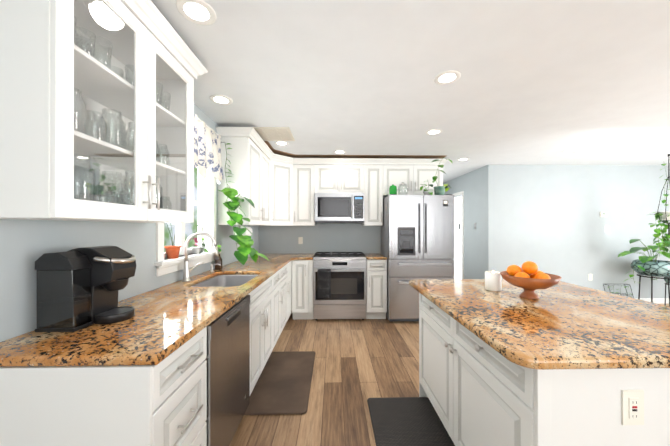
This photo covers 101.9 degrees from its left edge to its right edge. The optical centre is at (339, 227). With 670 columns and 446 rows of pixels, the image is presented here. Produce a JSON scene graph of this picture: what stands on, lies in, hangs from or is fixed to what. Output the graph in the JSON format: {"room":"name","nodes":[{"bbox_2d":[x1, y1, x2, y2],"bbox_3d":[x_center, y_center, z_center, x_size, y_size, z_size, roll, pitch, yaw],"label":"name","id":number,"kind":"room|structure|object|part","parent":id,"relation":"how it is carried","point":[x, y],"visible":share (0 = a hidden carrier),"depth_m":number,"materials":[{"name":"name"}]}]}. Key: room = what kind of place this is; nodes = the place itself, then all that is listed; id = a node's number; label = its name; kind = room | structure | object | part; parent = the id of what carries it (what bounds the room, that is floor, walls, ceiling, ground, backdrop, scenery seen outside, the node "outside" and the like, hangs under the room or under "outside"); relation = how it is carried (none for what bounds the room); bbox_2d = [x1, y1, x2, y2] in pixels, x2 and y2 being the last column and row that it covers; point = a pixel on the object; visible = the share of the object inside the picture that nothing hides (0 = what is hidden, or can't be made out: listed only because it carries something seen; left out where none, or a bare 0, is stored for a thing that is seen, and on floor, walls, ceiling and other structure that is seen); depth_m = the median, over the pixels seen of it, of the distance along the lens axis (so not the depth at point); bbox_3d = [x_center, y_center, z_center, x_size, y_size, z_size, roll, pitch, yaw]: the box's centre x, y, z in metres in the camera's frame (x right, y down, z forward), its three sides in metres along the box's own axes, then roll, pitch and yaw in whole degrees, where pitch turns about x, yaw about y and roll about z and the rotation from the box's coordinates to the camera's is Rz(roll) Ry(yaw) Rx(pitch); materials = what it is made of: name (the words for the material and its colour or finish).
{"room":"kitchen","nodes":[
{"label":"kitchen","id":0,"kind":"room"},
{"bbox_2d":[0,104,258,341],"bbox_3d":[-1.321,0.118,1.179,0.120,2.440,6.840,0,0,-1],"label":"wall","id":1,"kind":"structure","parent":0,"point":[25,245],"depth_m":1.25,"materials":[{"name":"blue paint"}]},
{"bbox_2d":[156,167,215,261],"bbox_3d":[-1.338,-0.306,2.359,0.132,1.090,0.940,0,0,-1],"label":"window","id":2,"kind":"structure","parent":1,"relation":"in","point":[205,202],"depth_m":2.73,"materials":[{"name":"white"}]},
{"bbox_2d":[194,114,222,183],"bbox_3d":[-1.214,-0.692,2.335,0.075,0.538,1.025,0,0,-1],"label":"window valance","id":3,"kind":"object","parent":2,"relation":"attached to","point":[207,146],"visible":0.56,"depth_m":2.52,"materials":[{"name":"fabric"}]},
{"bbox_2d":[154,251,220,276],"bbox_3d":[-1.317,0.291,2.359,0.173,0.103,0.980,0,0,-1],"label":"window sill","id":4,"kind":"structure","parent":1,"relation":"attached to","point":[166,266],"depth_m":2.14,"materials":[{"name":"white"}]},
{"bbox_2d":[164,223,180,258],"bbox_3d":[-1.293,0.072,2.110,0.116,0.332,0.121,0,0,-1],"label":"pot","id":5,"kind":"object","parent":4,"relation":"on","point":[172,251],"visible":0.83,"depth_m":2.08,"materials":[{"name":"orange ceramic"}]},
{"bbox_2d":[191,237,200,253],"bbox_3d":[-1.305,0.160,2.479,0.110,0.157,0.116,0,0,-1],"label":"potted plant","id":6,"kind":"object","parent":4,"relation":"on","point":[195,250],"visible":0.96,"depth_m":2.46,"materials":[{"name":"white ceramic"}]},
{"bbox_2d":[197,224,208,252],"bbox_3d":[-1.294,0.091,2.573,0.097,0.307,0.099,0,0,-1],"label":"jar","id":7,"kind":"object","parent":4,"relation":"on","point":[205,249],"visible":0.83,"depth_m":2.60,"materials":[{"name":"clear glass"}]},
{"bbox_2d":[216,128,263,225],"bbox_3d":[-1.136,-0.543,3.146,0.325,1.024,0.485,0,0,-1],"label":"upper cabinet","id":8,"kind":"object","parent":1,"relation":"attached to","point":[246,160],"depth_m":2.91,"materials":[{"name":"white paint"}]},
{"bbox_3d":[-1.069,-0.544,1.325,0.385,1.025,1.000,0,0,-1],"label":"wall cabinet glass","id":9,"kind":"part","parent":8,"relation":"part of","materials":[{"name":"white paint"}]},
{"bbox_2d":[233,225,252,235],"bbox_3d":[-1.085,0.040,3.074,0.124,0.139,0.304,0,0,-1],"label":"paper towel holder","id":10,"kind":"object","parent":8,"relation":"attached to","point":[247,232],"visible":0.35,"depth_m":3.03,"materials":[{"name":"white"}]},
{"bbox_2d":[218,142,267,264],"bbox_3d":[-1.016,-0.259,2.815,0.556,1.290,0.316,0,0,-1],"label":"pothos","id":11,"kind":"object","parent":1,"relation":"hanging from","point":[245,243],"visible":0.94,"depth_m":2.79,"materials":[{"name":"green plant"}]},
{"bbox_2d":[264,148,271,225],"bbox_3d":[-1.146,-0.542,3.631,0.325,1.024,0.485,0,0,-1],"label":"upper cabinet","id":12,"kind":"object","parent":1,"relation":"attached to","point":[267,155],"depth_m":3.74,"materials":[{"name":"white paint"}]},
{"bbox_2d":[272,152,291,225],"bbox_3d":[-0.855,-0.543,4.024,0.296,1.023,0.296,0,0,-1],"label":"upper cabinet","id":13,"kind":"object","parent":1,"relation":"attached to","point":[281,165],"depth_m":4.01,"materials":[{"name":"white paint"}]},
{"bbox_2d":[259,164,383,253],"bbox_3d":[0.164,0.121,4.570,2.990,2.440,0.120,0,0,-1],"label":"wall","id":14,"kind":"structure","parent":0,"point":[338,237],"depth_m":4.50,"materials":[{"name":"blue paint"}]},
{"bbox_2d":[298,237,302,243],"bbox_3d":[-0.639,0.216,4.488,0.070,0.115,0.010,0,0,-1],"label":"outlet","id":15,"kind":"object","parent":14,"relation":"attached to","point":[300,240],"visible":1,"depth_m":4.49,"materials":[{"name":"white plastic"}]},
{"bbox_2d":[292,158,315,225],"bbox_3d":[-0.549,-0.542,4.330,0.335,1.024,0.325,0,0,-1],"label":"upper cabinet","id":16,"kind":"object","parent":14,"relation":"attached to","point":[303,176],"depth_m":4.17,"materials":[{"name":"white paint"}]},
{"bbox_2d":[316,158,363,192],"bbox_3d":[-0.001,-0.789,4.342,0.760,0.530,0.325,0,0,-1],"label":"upper cabinet","id":17,"kind":"object","parent":14,"relation":"attached to","point":[337,175],"depth_m":4.18,"materials":[{"name":"white paint"}]},
{"bbox_2d":[315,193,363,222],"bbox_3d":[0.000,-0.296,4.283,0.752,0.451,0.440,0,0,-1],"label":"over-the-range microwave","id":18,"kind":"object","parent":17,"relation":"attached to","point":[339,207],"visible":1,"depth_m":4.11,"materials":[{"name":"grey metal"}]},
{"bbox_2d":[362,160,383,225],"bbox_3d":[0.526,-0.542,4.352,0.295,1.024,0.325,0,0,-1],"label":"upper cabinet","id":19,"kind":"object","parent":14,"relation":"attached to","point":[373,169],"depth_m":4.19,"materials":[{"name":"white paint"}]},
{"bbox_2d":[384,160,443,197],"bbox_3d":[1.141,-0.777,4.365,0.935,0.554,0.325,0,0,-1],"label":"upper cabinet","id":20,"kind":"object","parent":14,"relation":"attached to","point":[413,173],"depth_m":4.20,"materials":[{"name":"white paint"}]},
{"bbox_2d":[255,141,445,158],"bbox_3d":[0.171,-1.099,3.761,2.970,0.002,1.500,0,0,-1],"label":"ceiling soffit","id":21,"kind":"structure","parent":0,"point":[274,151],"depth_m":4.19,"materials":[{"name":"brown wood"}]},
{"bbox_2d":[253,127,294,140],"bbox_3d":[-0.783,-1.094,3.192,0.460,0.011,0.440,0,0,-1],"label":"ceiling air vent","id":22,"kind":"object","parent":21,"relation":"attached to","point":[275,133],"visible":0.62,"depth_m":3.15,"materials":[{"name":"beige metal"}]},
{"bbox_2d":[121,0,669,182],"bbox_3d":[2.859,-1.141,2.906,8.550,0.080,10.120,0,0,-1],"label":"ceiling","id":23,"kind":"structure","parent":0,"point":[542,82],"depth_m":1.98,"materials":[{"name":"paint"}]},
{"bbox_2d":[176,0,216,24],"bbox_3d":[-0.726,-1.098,1.382,0.184,0.006,0.184,0,0,-1],"label":"recessed light","id":24,"kind":"object","parent":23,"relation":"in","point":[194,11],"visible":1,"depth_m":1.38,"materials":[{"name":"white plastic"}]},
{"bbox_2d":[209,94,232,104],"bbox_3d":[-1.015,-1.098,2.337,0.184,0.006,0.184,0,0,-1],"label":"recessed light","id":25,"kind":"object","parent":23,"relation":"in","point":[221,99],"visible":1,"depth_m":2.32,"materials":[{"name":"white plastic"}]},
{"bbox_2d":[274,141,288,144],"bbox_3d":[-0.750,-1.097,3.532,0.184,0.006,0.184,0,0,-1],"label":"recessed light","id":26,"kind":"object","parent":23,"relation":"in","point":[281,142],"visible":0.98,"depth_m":3.52,"materials":[{"name":"white plastic"}]},
{"bbox_2d":[334,150,345,153],"bbox_3d":[0.007,-1.097,3.948,0.184,0.006,0.184,0,0,-1],"label":"recessed light","id":27,"kind":"object","parent":23,"relation":"in","point":[339,152],"visible":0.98,"depth_m":3.96,"materials":[{"name":"white plastic"}]},
{"bbox_2d":[426,129,441,134],"bbox_3d":[1.089,-1.097,3.120,0.184,0.006,0.184,0,0,-1],"label":"recessed light","id":28,"kind":"object","parent":23,"relation":"attached to","point":[432,132],"visible":1,"depth_m":3.10,"materials":[{"name":"white plastic"}]},
{"bbox_2d":[434,70,460,84],"bbox_3d":[0.792,-1.098,1.994,0.184,0.006,0.184,0,0,-1],"label":"recessed light","id":29,"kind":"object","parent":23,"relation":"in","point":[447,77],"visible":1,"depth_m":1.98,"materials":[{"name":"white plastic"}]},
{"bbox_2d":[649,154,669,258],"bbox_3d":[4.958,-0.316,4.095,0.392,1.565,0.396,0,0,-1],"label":"hanging planter","id":30,"kind":"object","parent":23,"relation":"hanging from","point":[664,216],"visible":1,"depth_m":4.11,"materials":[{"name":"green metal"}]},
{"bbox_2d":[229,304,668,445],"bbox_3d":[2.859,1.379,2.905,8.550,0.080,10.120,0,0,-1],"label":"floor","id":31,"kind":"structure","parent":0,"point":[358,363],"depth_m":2.41,"materials":[{"name":"brown wood"}]},
{"bbox_2d":[0,365,206,445],"bbox_3d":[-0.940,0.899,1.085,0.632,0.880,0.402,0,0,-1],"label":"base cabinet","id":32,"kind":"object","parent":31,"relation":"on","point":[139,378],"depth_m":0.89,"materials":[{"name":"white paint"}]},
{"bbox_2d":[0,253,314,368],"bbox_3d":[-0.821,0.441,2.687,0.942,0.035,3.600,0,0,-1],"label":"countertop","id":33,"kind":"structure","parent":32,"relation":"on","point":[167,329],"depth_m":1.24,"materials":[{"name":"orange stone"}]},
{"bbox_2d":[35,246,136,331],"bbox_3d":[-1.099,0.255,1.222,0.271,0.335,0.253,0,0,-1],"label":"coffee maker","id":34,"kind":"object","parent":33,"relation":"on","point":[78,289],"visible":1,"depth_m":1.14,"materials":[{"name":"black plastic"}]},
{"bbox_2d":[182,232,218,281],"bbox_3d":[-1.115,0.229,2.188,0.254,0.387,0.129,0,0,-1],"label":"faucet","id":35,"kind":"object","parent":33,"relation":"on","point":[186,271],"visible":1,"depth_m":2.16,"materials":[{"name":"silver metal"}]},
{"bbox_2d":[215,243,221,269],"bbox_3d":[-1.221,0.288,2.737,0.081,0.270,0.100,0,0,-1],"label":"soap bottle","id":36,"kind":"object","parent":33,"relation":"on","point":[217,266],"visible":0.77,"depth_m":2.72,"materials":[{"name":"orange glass"}]},
{"bbox_2d":[196,273,255,284],"bbox_3d":[-0.942,0.557,2.297,0.449,0.220,0.704,0,0,-1],"label":"sink","id":37,"kind":"object","parent":33,"relation":"in","point":[221,278],"depth_m":2.63,"materials":[{"name":"silver metal"}]},
{"bbox_2d":[205,295,249,445],"bbox_3d":[-0.926,0.896,1.597,0.629,0.860,0.608,0,0,-1],"label":"dishwasher","id":38,"kind":"object","parent":32,"relation":"in","point":[228,366],"visible":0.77,"depth_m":1.52,"materials":[{"name":"grey metal"}]},
{"bbox_2d":[250,317,279,364],"bbox_3d":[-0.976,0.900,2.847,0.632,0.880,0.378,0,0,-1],"label":"base cabinet","id":39,"kind":"object","parent":31,"relation":"on","point":[262,355],"depth_m":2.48,"materials":[{"name":"white paint"}]},
{"bbox_2d":[244,351,314,414],"bbox_3d":[-0.481,1.330,2.421,0.478,0.016,0.970,0,0,-1],"label":"area rug","id":40,"kind":"object","parent":31,"relation":"on","point":[282,386],"visible":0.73,"depth_m":2.27,"materials":[{"name":"rubber"}]},
{"bbox_2d":[280,301,287,333],"bbox_3d":[-0.985,0.900,3.270,0.632,0.880,0.469,0,0,-1],"label":"base cabinet","id":41,"kind":"object","parent":31,"relation":"on","point":[283,312],"depth_m":3.33,"materials":[{"name":"white paint"}]},
{"bbox_2d":[288,297,291,318],"bbox_3d":[-0.994,0.901,3.682,0.632,0.880,0.354,0,0,-1],"label":"base cabinet","id":42,"kind":"object","parent":31,"relation":"on","point":[289,298],"depth_m":3.70,"materials":[{"name":"white paint"}]},
{"bbox_2d":[292,257,312,319],"bbox_3d":[-0.533,0.901,4.181,0.302,0.880,0.622,0,0,-1],"label":"base cabinet","id":43,"kind":"object","parent":31,"relation":"on","point":[302,296],"depth_m":3.87,"materials":[{"name":"white paint"}]},
{"bbox_2d":[313,252,365,319],"bbox_3d":[0.003,0.868,4.130,0.754,0.945,0.712,0,0,-1],"label":"gas range","id":44,"kind":"object","parent":31,"relation":"on","point":[339,285],"visible":1,"depth_m":3.85,"materials":[{"name":"silver metal"}]},
{"bbox_2d":[318,269,330,297],"bbox_3d":[-0.210,0.781,3.790,0.185,0.398,0.040,0,0,-1],"label":"dish towel","id":45,"kind":"object","parent":44,"relation":"hanging from","point":[324,275],"depth_m":3.78,"materials":[{"name":"grey fabric"}]},
{"bbox_2d":[366,257,386,318],"bbox_3d":[0.533,0.901,4.203,0.295,0.880,0.622,0,0,-1],"label":"base cabinet","id":46,"kind":"object","parent":31,"relation":"on","point":[376,271],"depth_m":3.89,"materials":[{"name":"white paint"}]},
{"bbox_2d":[364,253,386,260],"bbox_3d":[0.533,0.443,4.197,0.296,0.035,0.638,0,0,-1],"label":"countertop","id":47,"kind":"structure","parent":46,"relation":"on","point":[371,256],"depth_m":3.90,"materials":[{"name":"brown stone"}]},
{"bbox_2d":[367,397,454,445],"bbox_3d":[0.465,1.330,1.643,0.481,0.016,0.955,0,0,-1],"label":"area rug","id":48,"kind":"object","parent":31,"relation":"on","point":[406,421],"visible":0.98,"depth_m":1.83,"materials":[{"name":"black rubber"}]},
{"bbox_2d":[381,194,453,320],"bbox_3d":[1.145,0.437,4.113,0.912,1.807,0.775,0,0,-1],"label":"refrigerator","id":49,"kind":"object","parent":31,"relation":"on","point":[417,236],"visible":0.79,"depth_m":3.78,"materials":[{"name":"grey metal"}]},
{"bbox_2d":[389,184,396,194],"bbox_3d":[0.791,-0.552,3.994,0.110,0.168,0.110,0,0,-1],"label":"jar","id":50,"kind":"object","parent":49,"relation":"on","point":[392,189],"visible":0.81,"depth_m":3.95,"materials":[{"name":"green glass"}]},
{"bbox_2d":[398,182,407,194],"bbox_3d":[0.931,-0.568,3.977,0.140,0.200,0.140,0,0,-1],"label":"jar","id":51,"kind":"object","parent":49,"relation":"on","point":[402,184],"visible":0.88,"depth_m":3.98,"materials":[{"name":"clear glass"}]},
{"bbox_2d":[420,181,432,194],"bbox_3d":[1.285,-0.581,3.955,0.229,0.254,0.238,0,0,-1],"label":"pot","id":52,"kind":"object","parent":49,"relation":"on","point":[425,192],"visible":0.85,"depth_m":3.93,"materials":[{"name":"white ceramic"}]},
{"bbox_2d":[432,157,451,194],"bbox_3d":[1.494,-0.749,3.985,0.277,0.562,0.219,0,0,-1],"label":"potted plant","id":53,"kind":"object","parent":49,"relation":"on","point":[440,190],"visible":0.92,"depth_m":3.95,"materials":[{"name":"plant"}]},
{"bbox_2d":[419,295,669,445],"bbox_3d":[0.908,0.898,1.530,0.601,0.880,1.253,0,0,-1],"label":"kitchen island","id":54,"kind":"object","parent":31,"relation":"on","point":[479,399],"depth_m":0.95,"materials":[{"name":"white paint"}]},
{"bbox_2d":[409,279,669,374],"bbox_3d":[1.161,0.439,1.548,1.200,0.040,1.345,0,0,-1],"label":"island countertop","id":55,"kind":"structure","parent":54,"relation":"on","point":[570,327],"depth_m":1.18,"materials":[{"name":"orange stone"}]},
{"bbox_2d":[485,271,501,290],"bbox_3d":[1.036,0.354,1.828,0.100,0.127,0.100,0,0,-1],"label":"candle","id":56,"kind":"object","parent":55,"relation":"on","point":[493,280],"visible":0.92,"depth_m":1.79,"materials":[{"name":"white wax"}]},
{"bbox_2d":[500,261,561,298],"bbox_3d":[1.140,0.309,1.630,0.304,0.216,0.304,0,0,-1],"label":"fruit bowl","id":57,"kind":"object","parent":55,"relation":"on","point":[529,278],"visible":1,"depth_m":1.59,"materials":[{"name":"brown wood"}]},
{"bbox_2d":[603,284,633,297],"bbox_3d":[4.837,1.158,4.693,0.488,0.362,0.118,0,0,-1],"label":"rack","id":58,"kind":"object","parent":31,"relation":"on","point":[620,289],"visible":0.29,"depth_m":4.69,"materials":[{"name":"black metal"}]},
{"bbox_2d":[617,239,669,306],"bbox_3d":[5.001,0.762,4.420,0.749,1.153,0.510,0,0,-1],"label":"plant stand","id":59,"kind":"object","parent":31,"relation":"on","point":[647,266],"visible":0.96,"depth_m":4.35,"materials":[{"name":"black metal"}]},
{"bbox_2d":[664,276,669,305],"bbox_3d":[5.542,1.075,4.490,0.234,0.528,0.234,0,0,-1],"label":"plant stand","id":60,"kind":"object","parent":31,"relation":"on","point":[666,281],"visible":0.56,"depth_m":4.53,"materials":[{"name":"black metal"}]},
{"bbox_2d":[454,196,461,278],"bbox_3d":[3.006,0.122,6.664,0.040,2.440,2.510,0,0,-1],"label":"door","id":61,"kind":"structure","parent":0,"point":[457,239],"depth_m":6.85,"materials":[{"name":"white paint"}]},
{"bbox_2d":[443,166,484,278],"bbox_3d":[2.636,0.122,6.212,0.120,2.440,2.700,0,0,-1],"label":"wall","id":62,"kind":"structure","parent":0,"point":[471,185],"depth_m":5.25,"materials":[{"name":"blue paint"}]},
{"bbox_2d":[452,191,463,278],"bbox_3d":[2.632,0.289,6.111,0.132,2.105,0.950,0,0,-1],"label":"door frame","id":63,"kind":"structure","parent":62,"relation":"attached to","point":[459,193],"depth_m":5.67,"materials":[{"name":"white wood"}]},
{"bbox_2d":[485,165,669,297],"bbox_3d":[4.849,0.121,4.847,4.490,2.440,0.120,0,0,-1],"label":"wall","id":64,"kind":"structure","parent":0,"point":[548,219],"depth_m":4.77,"materials":[{"name":"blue paint"}]},
{"bbox_2d":[600,212,607,216],"bbox_3d":[4.646,-0.234,4.770,0.120,0.084,0.025,0,0,-1],"label":"thermostat","id":65,"kind":"object","parent":64,"relation":"attached to","point":[603,214],"visible":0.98,"depth_m":4.76,"materials":[{"name":"white plastic"}]},
{"bbox_2d":[635,298,668,303],"bbox_3d":[4.784,1.296,4.778,4.383,0.090,0.013,0,0,-1],"label":"baseboard","id":66,"kind":"structure","parent":64,"relation":"attached to","point":[659,300],"depth_m":4.78,"materials":[{"name":"white wood"}]},
{"label":"outside","id":67,"kind":"structure","parent":0,"visible":0},
{"bbox_2d":[164,168,196,251],"bbox_3d":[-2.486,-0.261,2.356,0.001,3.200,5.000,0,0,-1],"label":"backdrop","id":68,"kind":"structure","parent":67,"point":[167,237],"depth_m":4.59,"materials":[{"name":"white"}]}
]}

